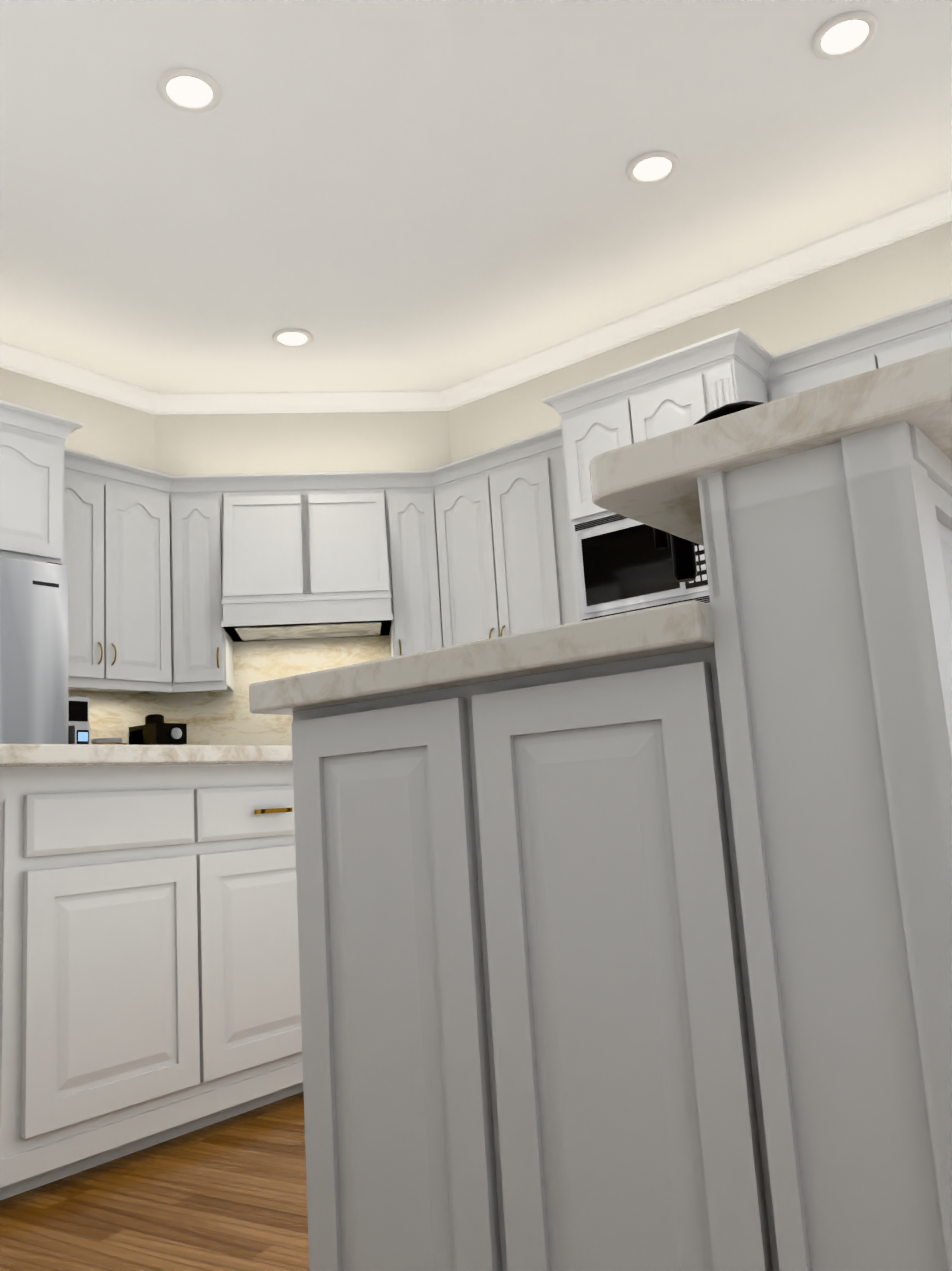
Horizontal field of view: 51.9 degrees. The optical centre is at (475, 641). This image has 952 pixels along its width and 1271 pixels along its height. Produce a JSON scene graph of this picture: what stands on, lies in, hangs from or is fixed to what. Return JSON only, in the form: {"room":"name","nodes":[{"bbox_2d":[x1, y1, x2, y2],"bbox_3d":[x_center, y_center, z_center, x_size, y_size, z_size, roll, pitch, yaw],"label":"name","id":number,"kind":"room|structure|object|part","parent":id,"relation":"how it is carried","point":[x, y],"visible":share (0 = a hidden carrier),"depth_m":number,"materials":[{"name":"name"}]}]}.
{"room":"kitchen","nodes":[
{"label":"kitchen","id":0,"kind":"room"},
{"bbox_2d":[0,367,154,693],"bbox_3d":[-2.947,-0.001,3.707,0.120,3.050,4.030,-11,-12,37],"label":"wall","id":1,"kind":"structure","parent":0,"point":[113,431],"depth_m":5.12,"materials":[{"name":"beige paint"}]},
{"bbox_2d":[0,1091,308,1270],"bbox_3d":[0.715,1.523,4.850,17.000,0.050,17.000,-11,-12,37],"label":"floor","id":2,"kind":"structure","parent":0,"point":[229,1194],"depth_m":1.91,"materials":[{"name":"brown wood"}]},
{"bbox_2d":[0,555,68,743],"bbox_3d":[-2.157,0.575,3.711,0.804,1.815,0.940,-11,-12,37],"label":"refrigerator","id":3,"kind":"object","parent":2,"relation":"on","point":[34,652],"visible":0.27,"depth_m":3.85,"materials":[{"name":"grey metal"}]},
{"bbox_2d":[0,744,302,1200],"bbox_3d":[-0.798,0.776,2.678,0.790,0.915,1.515,-11,-12,37],"label":"kitchen island","id":4,"kind":"object","parent":2,"relation":"on","point":[149,973],"visible":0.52,"depth_m":2.23,"materials":[{"name":"white paint"}]},
{"bbox_2d":[0,296,951,1270],"bbox_3d":[-0.244,0.068,3.411,4.481,2.475,3.371,-11,-12,37],"label":"kitchen cabinets","id":5,"kind":"object","parent":2,"relation":"on","point":[610,720],"visible":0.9,"depth_m":1.01,"materials":[{"name":"white paint"}]},
{"bbox_2d":[68,696,89,743],"bbox_3d":[-1.923,0.460,4.394,0.284,0.400,0.252,-11,-12,37],"label":"coffee maker","id":6,"kind":"object","parent":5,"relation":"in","point":[78,726],"visible":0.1,"depth_m":4.38,"materials":[{"name":"black plastic"}]},
{"bbox_2d":[91,737,128,744],"bbox_3d":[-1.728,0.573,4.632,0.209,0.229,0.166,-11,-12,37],"label":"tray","id":7,"kind":"object","parent":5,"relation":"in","point":[108,741],"visible":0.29,"depth_m":4.62,"materials":[{"name":"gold metal"}]},
{"bbox_2d":[129,714,186,744],"bbox_3d":[-1.526,0.524,4.772,0.312,0.345,0.170,-11,-12,37],"label":"espresso machine","id":8,"kind":"object","parent":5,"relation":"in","point":[155,729],"visible":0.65,"depth_m":4.74,"materials":[{"name":"black plastic"}]},
{"bbox_2d":[220,489,393,642],"bbox_3d":[-0.885,-0.406,5.154,0.928,0.729,0.928,-11,-12,37],"label":"range hood","id":9,"kind":"object","parent":5,"relation":"attached to","point":[297,565],"depth_m":4.99,"materials":[{"name":"white paint"}]},
{"bbox_3d":[-0.398,-1.084,3.725,4.172,0.085,3.242,-11,-12,37],"label":"cabinet crown","id":10,"kind":"part","parent":5,"relation":"part of","materials":[{"name":"white paint"}]},
{"bbox_2d":[154,411,450,497],"bbox_3d":[-0.889,0.136,5.364,1.273,3.050,1.273,-11,-12,37],"label":"wall","id":11,"kind":"structure","parent":0,"point":[224,444],"depth_m":5.50,"materials":[{"name":"beige paint"}]},
{"bbox_2d":[0,188,951,414],"bbox_3d":[-0.970,-1.729,3.123,4.199,0.085,5.010,-11,-12,37],"label":"crown molding","id":12,"kind":"structure","parent":11,"relation":"attached to","point":[919,216],"depth_m":4.98,"materials":[{"name":"white paint"}]},
{"bbox_2d":[0,0,951,392],"bbox_3d":[-1.037,-2.042,3.212,4.320,0.570,5.250,-11,-12,37],"label":"ceiling","id":13,"kind":"structure","parent":0,"point":[402,194],"depth_m":3.62,"materials":[{"name":"white paint"}]},
{"bbox_2d":[158,68,220,112],"bbox_3d":[-0.918,-1.767,3.138,0.200,0.010,0.197,-11,-12,37],"label":"recessed light","id":14,"kind":"object","parent":13,"relation":"in","point":[189,90],"depth_m":3.14,"materials":[{"name":"white plastic"}]},
{"bbox_2d":[272,328,312,347],"bbox_3d":[-0.902,-1.495,4.815,0.199,0.010,0.201,-11,-12,37],"label":"recessed light","id":15,"kind":"object","parent":13,"relation":"in","point":[288,337],"depth_m":4.82,"materials":[{"name":"white plastic"}]},
{"bbox_2d":[626,151,678,184],"bbox_3d":[0.662,-1.781,3.678,0.195,0.010,0.201,-11,-12,37],"label":"recessed light","id":16,"kind":"object","parent":13,"relation":"in","point":[653,167],"depth_m":3.68,"materials":[{"name":"white plastic"}]},
{"bbox_2d":[812,11,877,59],"bbox_3d":[1.161,-1.910,3.084,0.195,0.010,0.200,-11,-12,37],"label":"recessed light","id":17,"kind":"object","parent":13,"relation":"in","point":[838,37],"depth_m":3.09,"materials":[{"name":"white plastic"}]},
{"bbox_2d":[448,221,951,462],"bbox_3d":[1.332,-0.436,4.443,3.620,3.600,0.120,-11,-12,37],"label":"wall","id":18,"kind":"structure","parent":0,"point":[907,273],"depth_m":4.45,"materials":[{"name":"beige paint"}]}
]}

